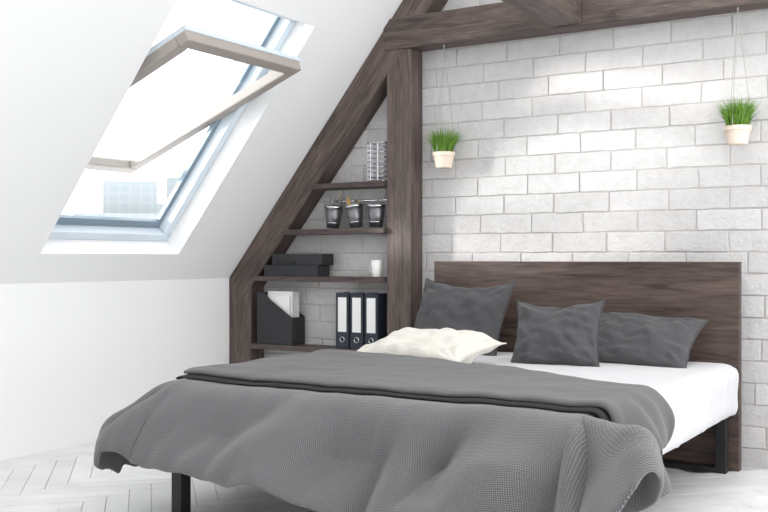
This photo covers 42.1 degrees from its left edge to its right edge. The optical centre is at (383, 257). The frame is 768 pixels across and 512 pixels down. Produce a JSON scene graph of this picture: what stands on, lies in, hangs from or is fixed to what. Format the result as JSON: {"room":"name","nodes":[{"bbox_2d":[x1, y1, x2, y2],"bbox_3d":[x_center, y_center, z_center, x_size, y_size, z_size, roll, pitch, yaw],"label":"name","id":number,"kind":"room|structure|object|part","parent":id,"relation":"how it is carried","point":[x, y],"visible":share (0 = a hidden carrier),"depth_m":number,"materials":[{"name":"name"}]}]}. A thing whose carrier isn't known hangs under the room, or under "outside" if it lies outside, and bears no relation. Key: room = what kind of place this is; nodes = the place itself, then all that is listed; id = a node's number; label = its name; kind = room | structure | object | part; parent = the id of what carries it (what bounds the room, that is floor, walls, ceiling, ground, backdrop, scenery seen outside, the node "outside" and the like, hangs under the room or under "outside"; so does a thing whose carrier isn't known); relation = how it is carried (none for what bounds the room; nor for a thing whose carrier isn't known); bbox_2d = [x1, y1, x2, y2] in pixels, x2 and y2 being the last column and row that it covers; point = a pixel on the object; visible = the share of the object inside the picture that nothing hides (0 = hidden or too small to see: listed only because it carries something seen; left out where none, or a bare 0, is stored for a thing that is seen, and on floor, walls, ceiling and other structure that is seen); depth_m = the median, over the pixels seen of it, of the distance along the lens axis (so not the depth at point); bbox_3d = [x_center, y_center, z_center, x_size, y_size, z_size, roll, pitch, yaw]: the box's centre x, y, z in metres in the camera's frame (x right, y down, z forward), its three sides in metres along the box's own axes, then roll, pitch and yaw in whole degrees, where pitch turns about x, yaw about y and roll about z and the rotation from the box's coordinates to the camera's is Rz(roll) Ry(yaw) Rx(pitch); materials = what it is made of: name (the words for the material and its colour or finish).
{"room":"bedroom","nodes":[
{"label":"bedroom","id":0,"kind":"room"},
{"bbox_2d":[0,278,229,460],"bbox_3d":[-2.854,0.650,4.398,0.200,1.015,6.880,0,0,32],"label":"wall","id":1,"kind":"structure","parent":0,"point":[74,355],"depth_m":5.98,"materials":[{"name":"white paint"}]},
{"bbox_2d":[0,0,402,283],"bbox_3d":[-1.752,-1.499,3.716,2.854,3.471,6.880,0,0,32],"label":"ceiling","id":2,"kind":"structure","parent":0,"point":[67,67],"depth_m":5.54,"materials":[{"name":"white paint"}]},
{"bbox_2d":[48,0,300,240],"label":"window","id":3,"kind":"structure","parent":2,"relation":"attached to","point":[285,25],"depth_m":6.02,"materials":[{"name":"paint"}]},
{"bbox_2d":[56,16,279,227],"bbox_3d":[-1.315,-0.846,5.780,1.237,1.518,1.250,0,0,32],"label":"window frame","id":4,"kind":"structure","parent":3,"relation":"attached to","point":[63,219],"depth_m":6.15,"materials":[{"name":"white plastic"}]},
{"bbox_3d":[-1.332,-0.855,5.790,1.408,0.600,0.960,0,0,32],"label":"sash","id":5,"kind":"part","parent":3,"relation":"part of","materials":[{"name":"beige wood"}]},
{"bbox_2d":[98,24,299,159],"bbox_3d":[-1.340,-0.891,5.795,1.405,0.572,0.968,0,0,32],"label":"cladding","id":6,"kind":"object","parent":3,"relation":"attached to","point":[185,27],"depth_m":5.23,"materials":[{"name":"white metal"}]},
{"bbox_2d":[229,280,263,363],"bbox_3d":[-0.973,0.631,7.060,0.199,0.955,0.148,0,0,32],"label":"timber post","id":7,"kind":"object","parent":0,"point":[242,308],"depth_m":6.99,"materials":[{"name":"brown wood"}]},
{"bbox_2d":[229,0,447,295],"bbox_3d":[0.068,-1.343,6.414,2.642,3.213,0.152,0,0,32],"label":"timber rafter","id":8,"kind":"object","parent":7,"relation":"on","point":[367,91],"visible":0.7,"depth_m":6.63,"materials":[{"name":"brown wood"}]},
{"bbox_2d":[383,0,767,51],"bbox_3d":[1.801,-1.422,5.339,4.150,0.200,0.160,0,0,32],"label":"tie beam","id":9,"kind":"structure","parent":8,"relation":"attached to","point":[495,22],"depth_m":5.90,"materials":[{"name":"brown wood"}]},
{"bbox_2d":[424,45,461,168],"bbox_3d":[0.366,-0.940,6.169,0.272,0.765,0.240,0,0,32],"label":"potted grass","id":10,"kind":"object","parent":9,"relation":"hanging from","point":[443,146],"depth_m":6.14,"materials":[{"name":"plant"}]},
{"bbox_2d":[432,151,454,168],"bbox_3d":[0.371,-0.606,6.183,0.142,0.098,0.142,0,0,32],"label":"pot","id":11,"kind":"object","parent":10,"relation":"attached to","point":[443,159],"depth_m":6.13,"materials":[{"name":"white ceramic"}]},
{"bbox_2d":[501,0,580,26],"bbox_3d":[-0.296,-1.432,3.534,0.180,0.200,5.100,0,0,32],"label":"joist","id":12,"kind":"object","parent":9,"relation":"attached to","point":[553,13],"visible":1,"depth_m":5.43,"materials":[{"name":"brown wood"}]},
{"bbox_2d":[713,7,760,145],"bbox_3d":[1.859,-0.960,5.240,0.274,0.725,0.250,0,0,32],"label":"potted grass","id":13,"kind":"object","parent":9,"relation":"hanging from","point":[737,129],"depth_m":5.22,"materials":[{"name":"plant"}]},
{"bbox_2d":[724,124,751,145],"bbox_3d":[1.866,-0.646,5.260,0.142,0.098,0.142,0,0,32],"label":"pot","id":14,"kind":"object","parent":13,"relation":"attached to","point":[736,134],"depth_m":5.21,"materials":[{"name":"white ceramic"}]},
{"bbox_2d":[0,442,767,511],"bbox_3d":[-0.242,1.168,2.673,6.456,0.120,7.067,0,0,32],"label":"floor","id":15,"kind":"structure","parent":0,"point":[68,479],"depth_m":4.75,"materials":[{"name":"white wood"}]},
{"bbox_2d":[94,261,740,511],"bbox_3d":[0.393,0.564,4.562,2.463,1.088,2.667,0,0,32],"label":"double bed","id":16,"kind":"object","parent":15,"relation":"on","point":[324,430],"visible":0.98,"depth_m":3.70,"materials":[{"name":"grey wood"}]},
{"bbox_2d":[94,378,670,511],"bbox_3d":[0.067,0.724,4.035,2.465,0.451,1.435,0,0,32],"label":"quilt","id":17,"kind":"object","parent":16,"relation":"on","point":[318,446],"depth_m":3.50,"materials":[{"name":"grey fabric"}]},
{"bbox_2d":[184,349,674,450],"bbox_3d":[0.269,0.569,4.193,2.055,0.214,1.135,0,0,32],"label":"folded throw","id":18,"kind":"object","parent":16,"relation":"on","point":[651,406],"depth_m":3.86,"materials":[{"name":"grey fabric"}]},
{"bbox_2d":[357,327,506,363],"bbox_3d":[0.222,0.459,5.094,0.665,0.204,0.461,0,0,36],"label":"bed pillow","id":19,"kind":"object","parent":16,"relation":"on","point":[463,346],"visible":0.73,"depth_m":4.98,"materials":[{"name":"beige fabric"}]},
{"bbox_3d":[0.447,0.963,4.664,1.755,0.290,2.245,0,0,32],"label":"metal frame","id":20,"kind":"part","parent":16,"relation":"part of","materials":[{"name":"black metal"}]},
{"bbox_2d":[414,278,516,355],"bbox_3d":[0.433,0.348,5.780,0.630,0.460,0.281,0,0,37],"label":"throw pillow","id":21,"kind":"object","parent":16,"relation":"on","point":[478,309],"visible":0.69,"depth_m":5.70,"materials":[{"name":"grey fabric"}]},
{"bbox_2d":[510,299,604,366],"bbox_3d":[0.890,0.388,5.130,0.493,0.358,0.232,0,0,31],"label":"throw pillow","id":22,"kind":"object","parent":16,"relation":"on","point":[545,335],"visible":0.98,"depth_m":5.05,"materials":[{"name":"grey fabric"}]},
{"bbox_3d":[1.089,0.564,5.663,1.801,1.088,0.060,0,0,32],"label":"headboard","id":23,"kind":"part","parent":16,"relation":"part of","materials":[{"name":"brown wood"}]},
{"bbox_3d":[0.478,0.679,4.641,1.815,0.280,2.317,0,0,32],"label":"mattress","id":24,"kind":"part","parent":16,"relation":"part of","materials":[{"name":"white fabric"}]},
{"bbox_2d":[598,312,708,367],"bbox_3d":[1.336,0.430,5.205,0.611,0.277,0.353,0,0,34],"label":"bed pillow","id":25,"kind":"object","parent":16,"relation":"on","point":[626,338],"visible":0.8,"depth_m":5.10,"materials":[{"name":"grey fabric"}]},
{"bbox_2d":[387,48,421,335],"bbox_3d":[0.133,-0.106,6.377,0.180,2.429,0.148,0,0,32],"label":"timber post","id":26,"kind":"object","parent":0,"point":[404,78],"depth_m":6.32,"materials":[{"name":"brown wood"}]},
{"bbox_2d":[233,0,767,468],"bbox_3d":[1.536,-0.967,5.675,6.555,4.250,0.130,0,0,32],"label":"wall","id":27,"kind":"structure","parent":0,"point":[609,144],"depth_m":5.82,"materials":[{"name":"brick"}]},
{"bbox_2d":[249,343,357,351],"bbox_3d":[-0.427,0.611,6.701,1.108,0.035,0.181,0,0,32],"label":"wall shelf","id":28,"kind":"object","parent":27,"relation":"attached to","point":[303,347],"visible":0.47,"depth_m":6.74,"materials":[{"name":"brown wood"}]},
{"bbox_2d":[257,291,304,345],"bbox_3d":[-0.711,0.410,6.876,0.300,0.364,0.150,0,0,32],"label":"magazine file","id":29,"kind":"object","parent":28,"relation":"on","point":[280,321],"visible":1,"depth_m":6.82,"materials":[{"name":"black cardboard"},{"name":"white paper"}]},
{"bbox_2d":[336,292,358,348],"bbox_3d":[-0.232,0.410,6.584,0.102,0.365,0.164,0,0,32],"label":"ring binder","id":30,"kind":"object","parent":28,"relation":"on","point":[342,298],"visible":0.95,"depth_m":6.51,"materials":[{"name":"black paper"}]},
{"bbox_2d":[350,292,364,348],"bbox_3d":[-0.137,0.410,6.525,0.102,0.365,0.164,0,0,32],"label":"ring binder","id":31,"kind":"object","parent":28,"relation":"on","point":[357,300],"visible":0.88,"depth_m":6.45,"materials":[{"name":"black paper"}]},
{"bbox_2d":[365,293,386,344],"bbox_3d":[-0.042,0.410,6.466,0.102,0.365,0.164,0,0,32],"label":"ring binder","id":32,"kind":"object","parent":28,"relation":"on","point":[375,303],"visible":0.7,"depth_m":6.40,"materials":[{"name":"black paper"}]},
{"bbox_2d":[252,276,386,282],"bbox_3d":[-0.415,0.141,6.694,1.082,0.035,0.181,0,0,32],"label":"wall shelf","id":33,"kind":"object","parent":27,"relation":"attached to","point":[360,279],"visible":0.86,"depth_m":6.61,"materials":[{"name":"brown wood"}]},
{"bbox_2d":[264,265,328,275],"bbox_3d":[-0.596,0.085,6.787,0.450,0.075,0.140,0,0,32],"label":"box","id":34,"kind":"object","parent":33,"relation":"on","point":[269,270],"depth_m":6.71,"materials":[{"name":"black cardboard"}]},
{"bbox_2d":[264,254,333,275],"bbox_3d":[-0.582,0.048,6.780,0.480,0.150,0.147,0,0,32],"label":"box","id":35,"kind":"object","parent":33,"relation":"on","point":[282,264],"visible":1,"depth_m":6.70,"materials":[{"name":"black cardboard"}]},
{"bbox_2d":[369,260,381,276],"bbox_3d":[-0.050,0.069,6.442,0.076,0.108,0.088,0,0,-22],"label":"coffee mug","id":36,"kind":"object","parent":33,"relation":"on","point":[376,265],"visible":1,"depth_m":6.41,"materials":[{"name":"white ceramic"}]},
{"bbox_2d":[281,228,386,234],"bbox_3d":[-0.307,-0.174,6.627,0.828,0.035,0.181,0,0,32],"label":"wall shelf","id":37,"kind":"object","parent":27,"relation":"attached to","point":[348,231],"visible":0.88,"depth_m":6.54,"materials":[{"name":"brown wood"}]},
{"bbox_2d":[325,195,343,228],"bbox_3d":[-0.329,-0.308,6.606,0.127,0.226,0.127,0,0,32],"label":"pencil cup","id":38,"kind":"object","parent":37,"relation":"on","point":[333,212],"visible":1,"depth_m":6.58,"materials":[{"name":"metal"}]},
{"bbox_2d":[344,195,363,227],"bbox_3d":[-0.196,-0.305,6.524,0.127,0.218,0.127,0,0,32],"label":"pencil cup","id":39,"kind":"object","parent":37,"relation":"on","point":[354,212],"visible":1,"depth_m":6.48,"materials":[{"name":"metal"}]},
{"bbox_2d":[310,181,386,190],"bbox_3d":[-0.205,-0.474,6.564,0.586,0.035,0.181,0,0,32],"label":"wall shelf","id":40,"kind":"object","parent":27,"relation":"attached to","point":[366,184],"visible":0.88,"depth_m":6.49,"materials":[{"name":"brown wood"}]},
{"bbox_2d":[367,141,386,180],"bbox_3d":[-0.033,-0.620,6.460,0.160,0.256,0.140,0,0,32],"label":"wire basket","id":41,"kind":"object","parent":40,"relation":"on","point":[377,167],"visible":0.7,"depth_m":6.41,"materials":[{"name":"silver metal"}]},
{"bbox_2d":[333,199,386,202],"bbox_3d":[-0.126,-0.377,6.581,0.465,0.014,0.077,0,0,32],"label":"utensil rail","id":42,"kind":"object","parent":27,"relation":"attached to","point":[365,200],"visible":0.51,"depth_m":6.54,"materials":[{"name":"silver metal"}]},
{"bbox_2d":[367,199,385,226],"bbox_3d":[-0.049,-0.291,6.433,0.127,0.190,0.127,0,0,32],"label":"pencil cup","id":43,"kind":"object","parent":42,"relation":"hanging from","point":[376,212],"visible":1,"depth_m":6.40,"materials":[{"name":"metal"}]},
{"label":"outside","id":44,"kind":"structure","parent":0,"visible":0},
{"bbox_2d":[74,181,158,218],"bbox_3d":[-17.266,13.008,67.837,7.000,36.200,7.000,0,0,-14],"label":"building","id":45,"kind":"structure","parent":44,"point":[127,199],"depth_m":66.05,"materials":[{"name":"white"}]},
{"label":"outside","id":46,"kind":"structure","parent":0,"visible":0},
{"bbox_2d":[157,177,178,213],"bbox_3d":[-16.626,12.258,83.358,6.000,37.700,6.000,0,0,-11],"label":"building","id":47,"kind":"structure","parent":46,"point":[170,182],"depth_m":81.62,"materials":[{"name":"white"}]}
]}

